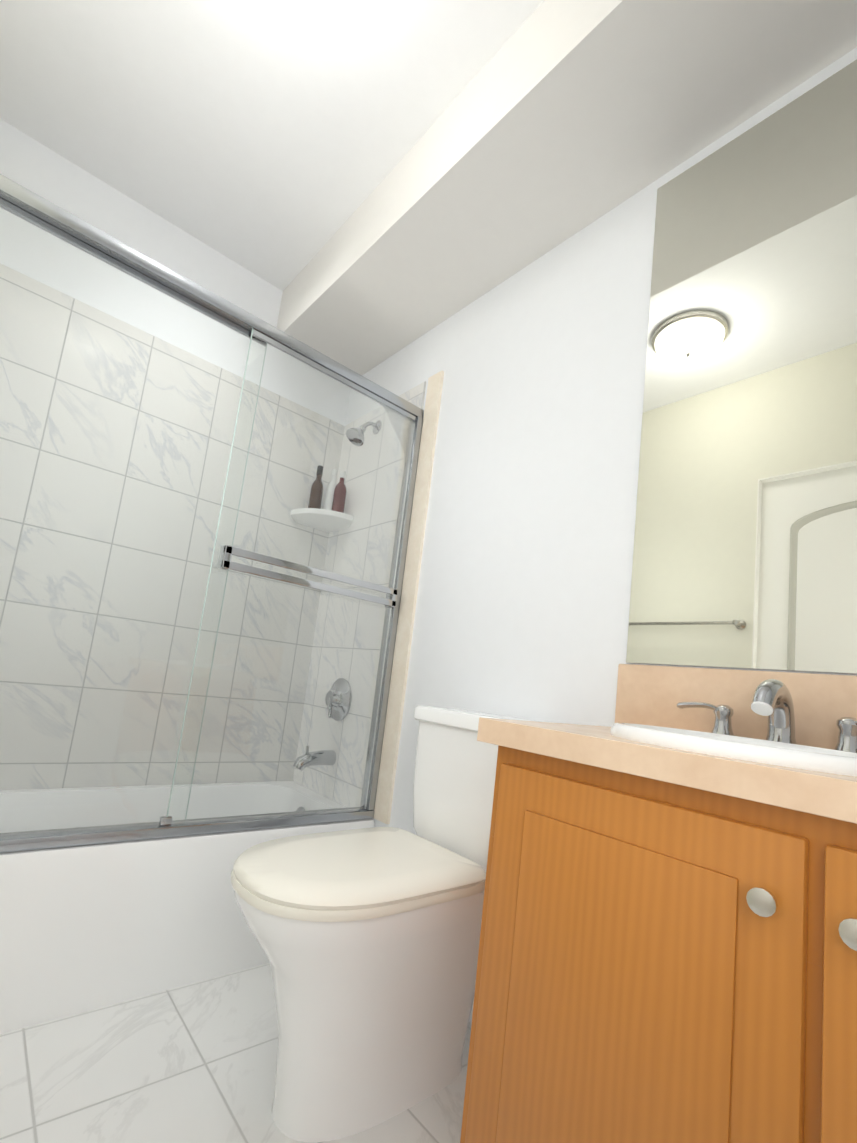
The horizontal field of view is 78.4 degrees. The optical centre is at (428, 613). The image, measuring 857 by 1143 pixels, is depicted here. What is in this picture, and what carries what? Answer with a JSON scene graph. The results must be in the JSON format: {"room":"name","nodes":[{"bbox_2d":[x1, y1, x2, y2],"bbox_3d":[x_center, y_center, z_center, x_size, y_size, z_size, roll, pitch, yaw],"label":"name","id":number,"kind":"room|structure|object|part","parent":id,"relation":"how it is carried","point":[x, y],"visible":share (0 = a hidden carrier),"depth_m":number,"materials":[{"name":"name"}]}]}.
{"room":"bathroom","nodes":[
{"label":"bathroom","id":0,"kind":"room"},
{"bbox_2d":[0,119,350,425],"bbox_3d":[-1.066,-0.252,1.989,1.450,2.500,0.100,13,-10,-40],"label":"wall","id":1,"kind":"structure","parent":0,"point":[38,168],"depth_m":1.96,"materials":[{"name":"white paint"}]},
{"bbox_2d":[0,263,344,789],"bbox_3d":[-1.037,-0.184,1.941,1.444,1.700,0.006,13,-10,-40],"label":"wall tile","id":2,"kind":"structure","parent":1,"relation":"attached to","point":[133,692],"depth_m":1.92,"materials":[{"name":"white tile"}]},
{"bbox_2d":[290,508,353,532],"bbox_3d":[-0.469,-0.417,2.301,0.200,0.047,0.200,13,-10,-40],"label":"corner shelf","id":3,"kind":"object","parent":1,"relation":"attached to","point":[315,519],"depth_m":2.27,"materials":[{"name":"white ceramic"}]},
{"bbox_2d":[308,465,322,508],"bbox_3d":[-0.498,-0.546,2.342,0.054,0.230,0.054,13,-10,-40],"label":"bottle","id":4,"kind":"object","parent":3,"relation":"on","point":[317,491],"depth_m":2.32,"materials":[{"name":"brown plastic"}]},
{"bbox_2d":[324,469,337,509],"bbox_3d":[-0.437,-0.536,2.361,0.050,0.230,0.050,13,-10,-40],"label":"bottle","id":5,"kind":"object","parent":3,"relation":"on","point":[329,492],"depth_m":2.34,"materials":[{"name":"white plastic"}]},
{"bbox_2d":[332,471,346,512],"bbox_3d":[-0.391,-0.526,2.321,0.054,0.210,0.054,13,-10,-40],"label":"bottle","id":6,"kind":"object","parent":3,"relation":"on","point":[341,495],"depth_m":2.30,"materials":[{"name":"red plastic"}]},
{"bbox_2d":[0,963,471,1142],"bbox_3d":[-0.386,0.995,0.850,1.650,0.100,2.650,13,-10,-40],"label":"floor","id":7,"kind":"structure","parent":0,"point":[195,1062],"depth_m":1.08,"materials":[{"name":"tile"}]},
{"bbox_2d":[0,781,374,1033],"bbox_3d":[-0.945,0.782,1.564,1.434,0.380,0.634,13,-10,-40],"label":"tub","id":8,"kind":"object","parent":7,"relation":"on","point":[84,928],"visible":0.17,"depth_m":1.35,"materials":[{"name":"white ceramic"}]},
{"bbox_2d":[0,807,374,852],"bbox_3d":[-0.742,0.572,1.383,1.432,0.028,0.060,13,-10,-40],"label":"door track","id":9,"kind":"object","parent":8,"relation":"on","point":[28,840],"visible":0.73,"depth_m":1.39,"materials":[{"name":"silver metal"}]},
{"bbox_2d":[159,816,171,825],"bbox_3d":[-0.702,0.554,1.402,0.028,0.022,0.016,13,-10,-40],"label":"guide","id":10,"kind":"object","parent":9,"relation":"on","point":[165,821],"visible":1,"depth_m":1.40,"materials":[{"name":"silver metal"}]},
{"bbox_2d":[231,705,542,1141],"bbox_3d":[-0.091,0.617,1.186,0.702,0.802,0.380,13,-10,-40],"label":"toilet","id":11,"kind":"object","parent":7,"relation":"on","point":[368,939],"visible":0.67,"depth_m":1.03,"materials":[{"name":"white ceramic"}]},
{"bbox_3d":[-0.161,0.555,1.128,0.501,0.018,0.380,13,-10,-40],"label":"seat","id":12,"kind":"part","parent":11,"relation":"part of","materials":[{"name":"white plastic"}]},
{"bbox_3d":[-0.158,0.533,1.131,0.499,0.026,0.378,13,-10,-40],"label":"seat lid","id":13,"kind":"part","parent":11,"relation":"part of","materials":[{"name":"white plastic"}]},
{"bbox_3d":[-0.131,0.793,1.145,0.640,0.435,0.360,13,-10,-40],"label":"bowl","id":14,"kind":"part","parent":11,"relation":"part of","materials":[{"name":"white ceramic"}]},
{"bbox_3d":[0.120,0.465,1.372,0.180,0.320,0.335,13,-10,-40],"label":"tank","id":15,"kind":"part","parent":11,"relation":"part of","materials":[{"name":"white ceramic"}]},
{"bbox_3d":[0.135,0.285,1.391,0.194,0.041,0.359,13,-10,-40],"label":"tank lid","id":16,"kind":"part","parent":11,"relation":"part of","materials":[{"name":"white ceramic"}]},
{"bbox_2d":[460,664,856,1142],"bbox_3d":[0.526,0.538,0.658,0.480,0.960,0.942,13,-10,-40],"label":"bathroom vanity","id":17,"kind":"object","parent":7,"relation":"on","point":[667,952],"visible":1,"depth_m":0.66,"materials":[{"name":"brown wood"}]},
{"bbox_3d":[0.224,0.543,0.679,0.004,0.485,0.306,13,-10,-40],"label":"door panel","id":18,"kind":"part","parent":17,"relation":"part of","materials":[{"name":"brown wood"}]},
{"bbox_3d":[0.232,0.545,0.686,0.018,0.605,0.430,13,-10,-40],"label":"door","id":19,"kind":"part","parent":17,"relation":"part of","materials":[{"name":"brown wood"}]},
{"bbox_2d":[676,701,738,745],"bbox_3d":[0.538,0.209,1.013,0.060,0.073,0.107,13,-10,-40],"label":"handle","id":20,"kind":"object","parent":17,"relation":"on","point":[719,717],"depth_m":1.02,"materials":[{"name":"silver metal"}]},
{"bbox_3d":[0.360,0.308,0.563,0.030,0.028,0.028,13,-10,-40],"label":"knob","id":21,"kind":"part","parent":17,"relation":"part of","materials":[{"name":"silver metal"}]},
{"bbox_2d":[750,678,801,755],"bbox_3d":[0.591,0.175,0.899,0.145,0.124,0.060,13,-10,-40],"label":"faucet","id":22,"kind":"object","parent":17,"relation":"on","point":[778,701],"depth_m":0.90,"materials":[{"name":"silver metal"}]},
{"bbox_3d":[0.523,0.534,0.348,0.018,0.605,0.430,13,-10,-40],"label":"door","id":23,"kind":"part","parent":17,"relation":"part of","materials":[{"name":"brown wood"}]},
{"bbox_2d":[828,716,856,765],"bbox_3d":[0.697,0.203,0.829,0.060,0.073,0.107,13,-10,-40],"label":"handle","id":24,"kind":"object","parent":17,"relation":"on","point":[842,730],"depth_m":0.85,"materials":[{"name":"silver metal"}]},
{"bbox_3d":[0.412,0.306,0.502,0.030,0.028,0.028,13,-10,-40],"label":"knob","id":25,"kind":"part","parent":17,"relation":"part of","materials":[{"name":"silver metal"}]},
{"bbox_2d":[0,0,543,290],"bbox_3d":[-0.085,-1.564,1.195,1.650,0.100,2.650,13,-10,-40],"label":"ceiling","id":26,"kind":"structure","parent":0,"point":[272,142],"depth_m":1.55,"materials":[{"name":"paint"}]},
{"bbox_2d":[277,0,856,374],"bbox_3d":[0.289,-1.305,1.508,0.400,0.240,2.450,13,-10,-40],"label":"ceiling soffit","id":27,"kind":"structure","parent":26,"relation":"attached to","point":[556,123],"depth_m":1.37,"materials":[{"name":"paint"}]},
{"bbox_2d":[345,47,856,1022],"bbox_3d":[0.346,-0.149,1.517,0.100,2.500,2.650,13,-10,-40],"label":"wall","id":28,"kind":"structure","parent":0,"point":[523,597],"depth_m":1.53,"materials":[{"name":"white paint"}]},
{"bbox_2d":[0,210,414,833],"bbox_3d":[-0.656,-0.157,1.481,1.372,1.446,0.028,13,-10,-40],"label":"shower door","id":29,"kind":"structure","parent":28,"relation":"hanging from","point":[402,428],"depth_m":1.51,"materials":[{"name":"clear glass"}]},
{"bbox_2d":[0,198,266,345],"bbox_3d":[-0.801,-0.913,1.396,0.781,0.015,0.010,13,-10,-40],"label":"rail","id":30,"kind":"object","parent":29,"relation":"attached to","point":[47,227],"depth_m":1.38,"materials":[{"name":"silver metal"}]},
{"bbox_3d":[-0.884,-0.209,1.301,0.781,1.446,0.006,13,-10,-40],"label":"glass","id":31,"kind":"part","parent":29,"relation":"part of","materials":[{"name":"clear glass"}]},
{"bbox_2d":[166,329,252,816],"bbox_3d":[-0.618,-0.151,1.499,0.002,1.446,0.006,13,-10,-40],"label":"shower door glass outer edge","id":32,"kind":"object","parent":29,"relation":"attached to","point":[208,578],"visible":1,"depth_m":1.49,"materials":[{"name":"grey"}]},
{"bbox_2d":[218,545,232,569],"bbox_3d":[-0.580,-0.159,1.499,0.022,0.068,0.042,13,-10,-40],"label":"towel bar bracket","id":33,"kind":"object","parent":29,"relation":"attached to","point":[225,556],"visible":0.88,"depth_m":1.49,"materials":[{"name":"silver metal"}]},
{"bbox_2d":[221,560,396,606],"bbox_3d":[-0.350,-0.087,1.676,0.618,0.022,0.012,13,-10,-40],"label":"door towel bar","id":34,"kind":"object","parent":33,"relation":"attached to","point":[239,567],"visible":1,"depth_m":1.64,"materials":[{"name":"silver metal"}]},
{"bbox_2d":[224,545,397,594],"bbox_3d":[-0.345,-0.128,1.681,0.618,0.022,0.012,13,-10,-40],"label":"door towel bar","id":35,"kind":"object","parent":33,"relation":"attached to","point":[242,553],"visible":1,"depth_m":1.65,"materials":[{"name":"silver metal"}]},
{"bbox_2d":[185,345,266,819],"bbox_3d":[-0.591,-0.140,1.551,0.002,1.446,0.006,13,-10,-40],"label":"shower door glass inner edge","id":36,"kind":"object","parent":29,"relation":"attached to","point":[224,589],"depth_m":1.53,"materials":[{"name":"grey"}]},
{"bbox_3d":[-0.376,-0.094,1.705,0.644,1.446,0.006,13,-10,-40],"label":"glass","id":37,"kind":"part","parent":29,"relation":"part of","materials":[{"name":"clear glass"}]},
{"bbox_2d":[252,329,415,420],"bbox_3d":[-0.293,-0.798,1.800,0.644,0.015,0.010,13,-10,-40],"label":"rail","id":38,"kind":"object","parent":29,"relation":"attached to","point":[300,357],"depth_m":1.76,"materials":[{"name":"silver metal"}]},
{"bbox_2d":[385,588,397,607],"bbox_3d":[-0.133,-0.055,1.880,0.022,0.068,0.042,13,-10,-40],"label":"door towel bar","id":39,"kind":"object","parent":29,"relation":"attached to","point":[393,597],"visible":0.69,"depth_m":1.87,"materials":[{"name":"silver metal"}]},
{"bbox_2d":[0,174,423,418],"bbox_3d":[-0.569,-0.890,1.580,1.432,0.038,0.044,13,-10,-40],"label":"header","id":40,"kind":"object","parent":28,"relation":"attached to","point":[42,209],"visible":0.77,"depth_m":1.44,"materials":[{"name":"silver metal"}]},
{"bbox_2d":[293,381,425,807],"bbox_3d":[-0.303,-0.066,2.173,0.006,1.700,0.594,13,-10,-40],"label":"wall tile","id":41,"kind":"structure","parent":28,"relation":"attached to","point":[415,395],"depth_m":2.17,"materials":[{"name":"white tile"}]},
{"bbox_2d":[293,746,335,770],"bbox_3d":[-0.445,0.561,2.034,0.163,0.094,0.059,13,-10,-40],"label":"tub spout","id":42,"kind":"object","parent":41,"relation":"attached to","point":[316,758],"depth_m":2.02,"materials":[{"name":"silver metal"}]},
{"bbox_2d":[325,678,351,720],"bbox_3d":[-0.382,0.341,2.095,0.067,0.170,0.170,13,-10,-40],"label":"shower valve","id":43,"kind":"object","parent":41,"relation":"attached to","point":[331,693],"depth_m":2.07,"materials":[{"name":"silver metal"}]},
{"bbox_2d":[346,420,381,445],"bbox_3d":[-0.277,-0.777,2.223,0.140,0.142,0.084,13,-10,-40],"label":"shower head","id":44,"kind":"object","parent":41,"relation":"attached to","point":[356,436],"depth_m":2.21},
{"bbox_2d":[360,416,422,809],"bbox_3d":[-0.130,-0.034,1.929,0.028,1.452,0.052,13,-10,-40],"label":"door jamb","id":45,"kind":"object","parent":28,"relation":"attached to","point":[380,726],"visible":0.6,"depth_m":1.90,"materials":[{"name":"silver metal"}]},
{"bbox_2d":[374,371,443,823],"bbox_3d":[-0.066,-0.103,1.899,0.012,1.646,0.078,13,-10,-40],"label":"wall trim","id":46,"kind":"structure","parent":28,"relation":"attached to","point":[391,737],"depth_m":1.88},
{"bbox_2d":[626,60,856,673],"bbox_3d":[0.837,-0.516,0.953,0.005,1.255,0.930,13,-10,-40],"label":"mirror","id":47,"kind":"object","parent":28,"relation":"attached to","point":[745,548],"visible":1,"depth_m":1.11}
]}

